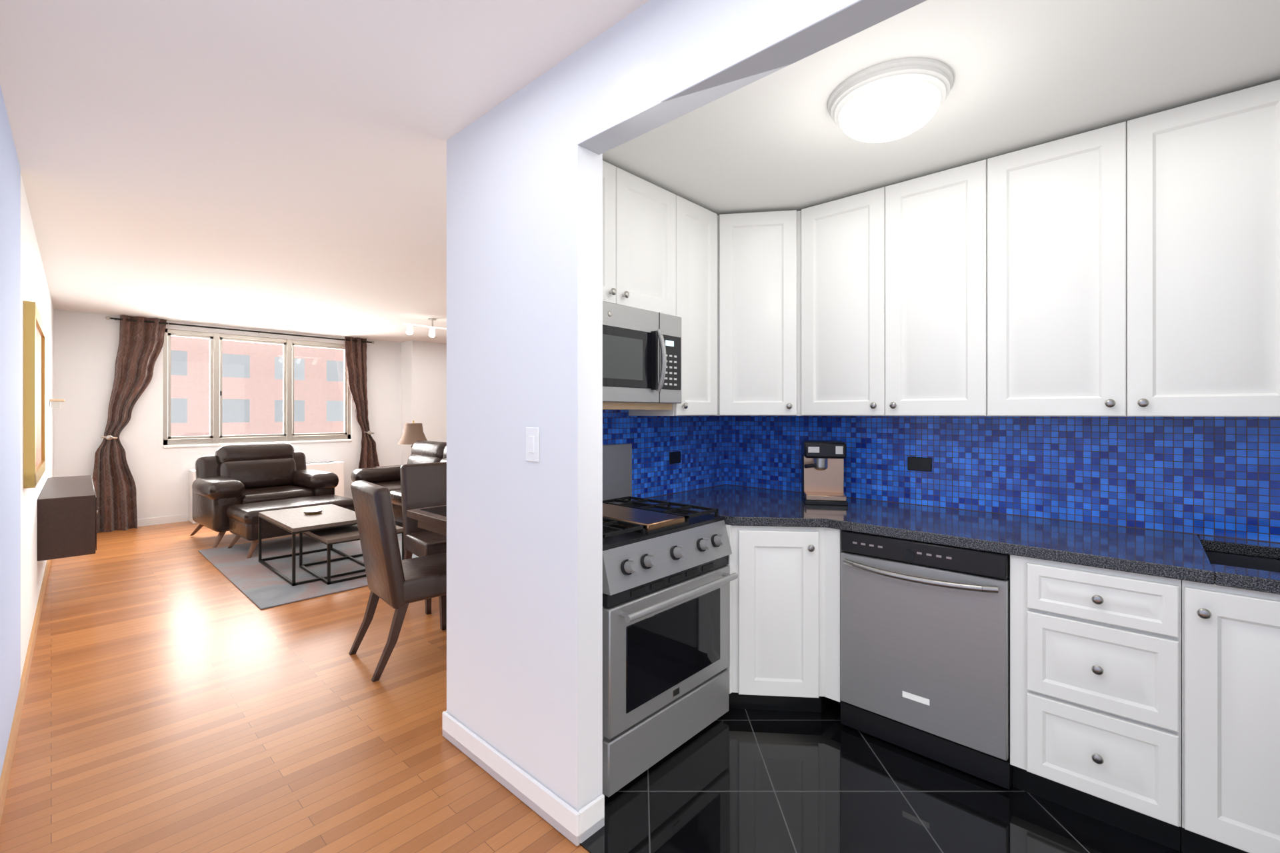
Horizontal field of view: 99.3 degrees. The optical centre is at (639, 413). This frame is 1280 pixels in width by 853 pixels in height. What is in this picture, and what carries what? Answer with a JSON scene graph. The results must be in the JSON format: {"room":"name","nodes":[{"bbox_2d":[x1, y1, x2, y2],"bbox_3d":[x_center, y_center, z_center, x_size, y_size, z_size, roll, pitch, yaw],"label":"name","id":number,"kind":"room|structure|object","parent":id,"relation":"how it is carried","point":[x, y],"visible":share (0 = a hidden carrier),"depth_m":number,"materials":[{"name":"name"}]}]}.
{"room":"apartment kitchen","nodes":[
{"label":"apartment kitchen","id":0,"kind":"room"},
{"bbox_2d":[0,84,53,825],"bbox_3d":[-2.626,0.107,2.169,11.800,2.555,0.442,0,0,43],"label":"wall","id":1,"kind":"structure","parent":0,"point":[24,573],"depth_m":2.40,"materials":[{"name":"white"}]},
{"bbox_2d":[23,300,45,488],"bbox_3d":[-3.575,-0.095,3.215,1.221,0.960,0.070,0,0,43],"label":"picture","id":2,"kind":"object","parent":1,"relation":"attached to","point":[34,399],"visible":1,"depth_m":2.80,"materials":[{"name":"brown"}]},
{"bbox_2d":[49,399,65,407],"bbox_3d":[-5.720,-0.095,5.335,0.252,0.080,0.106,0,0,43],"label":"wall shelf","id":3,"kind":"object","parent":1,"relation":"attached to","point":[55,403],"visible":1,"depth_m":5.27,"materials":[{"name":"beige"}]},
{"bbox_2d":[37,475,97,561],"bbox_3d":[-4.631,0.795,4.411,1.806,0.420,0.333,0,0,43],"label":"wall cabinet","id":4,"kind":"object","parent":1,"relation":"attached to","point":[67,512],"depth_m":3.81,"materials":[{"name":"brown wood"}]},
{"bbox_2d":[54,309,163,526],"bbox_3d":[-6.463,0.107,6.406,0.212,2.555,1.250,0,0,43],"label":"wall","id":5,"kind":"structure","parent":0,"point":[86,345],"depth_m":6.37,"materials":[{"name":"white paint"}]},
{"bbox_2d":[165,320,344,343],"bbox_3d":[-5.294,-1.117,7.681,0.200,0.105,2.210,0,0,43],"label":"roller blind","id":6,"kind":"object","parent":5,"relation":"in","point":[193,329],"depth_m":7.47,"materials":[{"name":"white fabric"}]},
{"bbox_2d":[168,322,343,340],"bbox_3d":[-5.214,-1.115,7.530,0.099,0.022,2.015,0,0,43],"label":"curtain rod","id":7,"kind":"object","parent":6,"relation":"attached to","point":[241,330],"visible":1,"depth_m":7.40,"materials":[{"name":"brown metal"}]},
{"bbox_2d":[92,315,167,533],"bbox_3d":[-6.102,0.110,6.505,0.185,2.550,0.685,0,0,43],"label":"curtain","id":8,"kind":"object","parent":7,"relation":"hanging from","point":[141,342],"visible":0.96,"depth_m":6.46,"materials":[{"name":"brown fabric"}]},
{"bbox_2d":[343,336,379,468],"bbox_3d":[-4.320,0.110,8.436,0.185,2.550,0.520,0,0,43],"label":"curtain","id":9,"kind":"object","parent":7,"relation":"hanging from","point":[356,356],"visible":0.77,"depth_m":8.43,"materials":[{"name":"brown fabric"}]},
{"bbox_2d":[163,328,351,523],"bbox_3d":[-5.287,0.160,7.675,0.220,2.450,2.210,0,0,43],"label":"window","id":10,"kind":"structure","parent":5,"relation":"in","point":[179,462],"depth_m":7.27,"materials":[{"name":"white paint"}]},
{"bbox_2d":[0,520,589,852],"bbox_3d":[-1.346,1.425,3.555,11.600,0.080,9.400,0,0,43],"label":"floor","id":11,"kind":"structure","parent":0,"point":[183,695],"depth_m":2.39,"materials":[{"name":"brown wood"}]},
{"bbox_2d":[190,442,338,547],"bbox_3d":[-4.339,0.868,6.289,1.008,1.012,1.260,0,0,39],"label":"loveseat","id":12,"kind":"object","parent":11,"relation":"on","point":[227,476],"visible":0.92,"depth_m":6.17,"materials":[{"name":"black leather"}]},
{"bbox_2d":[189,461,343,523],"bbox_3d":[-5.086,1.054,7.517,0.281,0.663,1.750,0,0,43],"label":"radiator cover","id":13,"kind":"object","parent":11,"relation":"on","point":[337,468],"visible":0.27,"depth_m":7.91,"materials":[{"name":"white"}]},
{"bbox_2d":[198,521,418,609],"bbox_3d":[-2.768,1.379,5.479,2.400,0.011,2.300,0,0,43],"label":"rug","id":14,"kind":"object","parent":11,"relation":"on","point":[257,583],"visible":0.4,"depth_m":4.80,"materials":[{"name":"grey fabric"}]},
{"bbox_2d":[226,494,354,558],"bbox_3d":[-3.641,1.153,5.728,0.640,0.440,1.040,0,0,39],"label":"leather ottoman","id":15,"kind":"object","parent":14,"relation":"on","point":[243,521],"visible":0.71,"depth_m":5.38,"materials":[{"name":"black leather"}]},
{"bbox_2d":[258,504,404,585],"bbox_3d":[-2.801,1.131,4.912,1.228,0.483,0.828,0,0,43],"label":"tables","id":16,"kind":"object","parent":14,"relation":"on","point":[330,525],"visible":0.65,"depth_m":4.67,"materials":[{"name":"grey metal"}]},
{"bbox_2d":[350,440,446,523],"bbox_3d":[-2.552,0.868,6.524,2.190,1.012,1.008,0,0,43],"label":"leather sofa","id":17,"kind":"object","parent":14,"relation":"on","point":[422,452],"visible":0.25,"depth_m":6.81,"materials":[{"name":"black leather"}]},
{"bbox_2d":[376,464,403,467],"bbox_3d":[-3.356,1.075,7.791,0.600,0.620,0.600,0,0,43],"label":"side table","id":18,"kind":"object","parent":11,"relation":"on","point":[389,466],"depth_m":7.84,"materials":[{"name":"brown wood"}]},
{"bbox_2d":[397,420,427,454],"bbox_3d":[-3.227,0.435,7.740,0.420,0.660,0.420,0,0,43],"label":"table lamp","id":19,"kind":"object","parent":18,"relation":"on","point":[413,433],"visible":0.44,"depth_m":7.62,"materials":[{"name":"beige fabric"}]},
{"bbox_2d":[348,480,446,682],"bbox_3d":[-1.311,0.887,3.156,0.580,0.996,0.470,0,0,-42],"label":"dining chair","id":20,"kind":"object","parent":11,"relation":"on","point":[397,583],"visible":0.9,"depth_m":2.94,"materials":[{"name":"leather"}]},
{"bbox_2d":[400,462,446,614],"bbox_3d":[-1.477,0.887,4.090,0.470,0.996,0.580,0,0,-41],"label":"dining chair","id":21,"kind":"object","parent":11,"relation":"on","point":[423,485],"visible":0.46,"depth_m":4.10,"materials":[{"name":"leather"}]},
{"bbox_2d":[406,505,446,535],"bbox_3d":[-0.599,0.998,3.635,1.050,0.774,1.470,0,0,43],"label":"dining table","id":22,"kind":"object","parent":11,"relation":"on","point":[433,519],"visible":0.08,"depth_m":3.33,"materials":[{"name":"brown wood"}]},
{"bbox_2d":[0,0,649,343],"bbox_3d":[-1.346,-1.230,3.555,11.600,0.120,9.400,0,0,43],"label":"ceiling","id":23,"kind":"structure","parent":0,"point":[280,165],"depth_m":2.33,"materials":[{"name":"white paint"}]},
{"bbox_2d":[403,318,446,337],"bbox_3d":[-2.557,-1.052,6.714,0.135,0.236,0.700,0,0,43],"label":"track light","id":24,"kind":"object","parent":23,"relation":"attached to","point":[431,333],"visible":0.77,"depth_m":6.65,"materials":[{"name":"silver metal"}]},
{"bbox_2d":[350,339,401,498],"bbox_3d":[-3.510,0.107,9.607,0.212,2.555,3.040,0,0,43],"label":"wall","id":25,"kind":"structure","parent":0,"point":[384,376],"depth_m":8.77,"materials":[{"name":"white paint"}]},
{"bbox_2d":[401,340,446,465],"bbox_3d":[-3.032,0.107,9.690,0.400,2.555,2.270,0,0,43],"label":"wall","id":26,"kind":"structure","parent":0,"point":[424,383],"depth_m":8.92,"materials":[{"name":"white paint"}]},
{"bbox_2d":[442,0,927,846],"bbox_3d":[0.278,0.107,1.373,2.954,2.555,0.124,0,0,43],"label":"wall","id":27,"kind":"structure","parent":0,"point":[523,717],"depth_m":1.86,"materials":[{"name":"white paint"}]},
{"bbox_2d":[526,427,539,462],"bbox_3d":[-0.379,0.110,1.908,0.075,0.120,0.010,0,0,43],"label":"light switch","id":28,"kind":"object","parent":27,"relation":"attached to","point":[532,444],"visible":1,"depth_m":1.90,"materials":[{"name":"white plastic"}]},
{"bbox_2d":[579,700,1182,852],"bbox_3d":[1.296,1.393,1.648,3.730,0.024,1.880,0,0,43],"label":"floor","id":29,"kind":"structure","parent":0,"point":[739,781],"depth_m":1.92,"materials":[{"name":"black tile"}]},
{"bbox_2d":[602,443,737,797],"bbox_3d":[-0.061,0.772,2.373,0.707,1.225,0.765,0,0,43],"label":"gas range","id":30,"kind":"object","parent":29,"relation":"on","point":[668,577],"visible":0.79,"depth_m":2.14,"materials":[{"name":"silver metal"}]},
{"bbox_2d":[725,524,843,712],"bbox_3d":[0.631,0.948,2.892,1.042,0.875,0.929,0,0,43],"label":"base cabinet","id":31,"kind":"object","parent":29,"relation":"on","point":[785,621],"visible":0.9,"depth_m":2.44,"materials":[{"name":"white wood"}]},
{"bbox_2d":[632,484,1279,594],"bbox_3d":[1.611,0.490,1.989,3.706,0.040,0.928,0,0,43],"label":"countertop","id":32,"kind":"structure","parent":31,"relation":"on","point":[1179,556],"depth_m":2.13,"materials":[{"name":"black stone"}]},
{"bbox_2d":[801,440,847,505],"bbox_3d":[0.977,0.310,2.896,0.211,0.320,0.260,0,0,13],"label":"espresso machine","id":33,"kind":"object","parent":32,"relation":"on","point":[822,473],"visible":1,"depth_m":2.86,"materials":[{"name":"silver plastic"}]},
{"bbox_2d":[1204,550,1279,572],"bbox_3d":[2.222,0.598,1.597,0.780,0.174,0.456,0,0,43],"label":"sink basin","id":34,"kind":"object","parent":32,"relation":"in","point":[1249,562],"depth_m":1.95,"materials":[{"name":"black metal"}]},
{"bbox_2d":[840,530,1012,789],"bbox_3d":[1.292,0.948,2.376,0.620,0.875,0.676,0,0,43],"label":"dishwasher","id":35,"kind":"object","parent":29,"relation":"on","point":[925,649],"visible":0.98,"depth_m":2.14,"materials":[{"name":"silver metal"}]},
{"bbox_2d":[1010,554,1181,851],"bbox_3d":[1.711,0.948,2.046,0.440,0.875,0.709,0,0,43],"label":"base cabinet","id":36,"kind":"object","parent":29,"relation":"on","point":[1095,693],"visible":1,"depth_m":1.79,"materials":[{"name":"white wood"}]},
{"bbox_2d":[1180,580,1279,852],"bbox_3d":[2.208,0.948,1.587,0.910,0.875,0.709,0,0,43],"label":"base cabinet","id":37,"kind":"object","parent":29,"relation":"on","point":[1230,720],"visible":0.98,"depth_m":1.59,"materials":[{"name":"white wood"}]},
{"bbox_2d":[602,0,1279,215],"bbox_3d":[1.333,-1.133,1.688,3.730,0.075,1.770,0,0,43],"label":"ceiling","id":38,"kind":"structure","parent":0,"point":[1028,73],"depth_m":1.85,"materials":[{"name":"white paint"}]},
{"bbox_2d":[828,57,953,143],"bbox_3d":[0.852,-1.028,1.867,0.390,0.135,0.390,0,0,43],"label":"flush ceiling light","id":39,"kind":"object","parent":38,"relation":"attached to","point":[891,101],"visible":1,"depth_m":1.76,"materials":[{"name":"white glass"}]},
{"bbox_3d":[2.040,0.107,2.343,3.880,2.555,0.150,0,0,43],"label":"wall","id":40,"kind":"structure","parent":0,"visible":0},
{"bbox_2d":[714,210,802,415],"bbox_3d":[0.624,-0.532,3.138,0.697,1.090,0.577,0,0,43],"label":"upper cabinet","id":41,"kind":"object","parent":40,"relation":"attached to","point":[759,313],"visible":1,"depth_m":2.90,"materials":[{"name":"white wood"}]},
{"bbox_2d":[801,159,987,416],"bbox_3d":[1.260,-0.532,2.693,0.839,1.090,0.369,0,0,43],"label":"upper cabinet","id":42,"kind":"object","parent":40,"relation":"attached to","point":[894,299],"visible":1,"depth_m":2.53,"materials":[{"name":"white wood"}]},
{"bbox_2d":[726,416,1279,543],"bbox_3d":[1.924,0.241,2.322,3.698,0.457,0.014,0,0,43],"label":"backsplash","id":43,"kind":"structure","parent":40,"relation":"attached to","point":[1217,477],"depth_m":2.40,"materials":[{"name":"blue tile"}]},
{"bbox_2d":[987,79,1279,417],"bbox_3d":[1.892,-0.532,2.110,0.879,1.090,0.369,0,0,43],"label":"upper cabinet","id":44,"kind":"object","parent":40,"relation":"attached to","point":[1133,267],"visible":1,"depth_m":1.97,"materials":[{"name":"white wood"}]},
{"bbox_3d":[-0.088,0.107,3.027,0.174,2.555,2.030,0,0,43],"label":"wall","id":45,"kind":"structure","parent":0,"visible":0},
{"bbox_2d":[602,160,675,315],"bbox_3d":[-0.209,-0.773,2.477,0.369,0.607,0.813,0,0,43],"label":"upper cabinet","id":46,"kind":"object","parent":45,"relation":"attached to","point":[639,243],"visible":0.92,"depth_m":2.47,"materials":[{"name":"white wood"}]},
{"bbox_2d":[602,301,681,415],"bbox_3d":[-0.167,-0.228,2.470,0.440,0.481,0.765,0,0,43],"label":"over-the-range microwave","id":47,"kind":"object","parent":46,"relation":"attached to","point":[641,359],"visible":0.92,"depth_m":2.43,"materials":[{"name":"silver metal"}]},
{"bbox_2d":[602,416,725,500],"bbox_3d":[-0.023,0.241,2.940,0.014,0.457,1.746,0,0,43],"label":"backsplash","id":48,"kind":"structure","parent":45,"relation":"attached to","point":[672,455],"depth_m":3.16,"materials":[{"name":"blue tile"}]},
{"bbox_2d":[628,194,717,415],"bbox_3d":[0.187,-0.532,2.907,0.369,1.090,0.354,0,0,43],"label":"upper cabinet","id":49,"kind":"object","parent":45,"relation":"attached to","point":[696,268],"visible":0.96,"depth_m":2.80,"materials":[{"name":"white wood"}]},
{"label":"outside","id":50,"kind":"structure","parent":0,"visible":0},
{"bbox_2d":[170,336,343,436],"bbox_3d":[-27.098,-8.615,38.612,0.200,140.000,140.000,0,0,43],"label":"building","id":51,"kind":"structure","parent":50,"point":[249,397],"depth_m":38.34,"materials":[{"name":"brick"}]}
]}

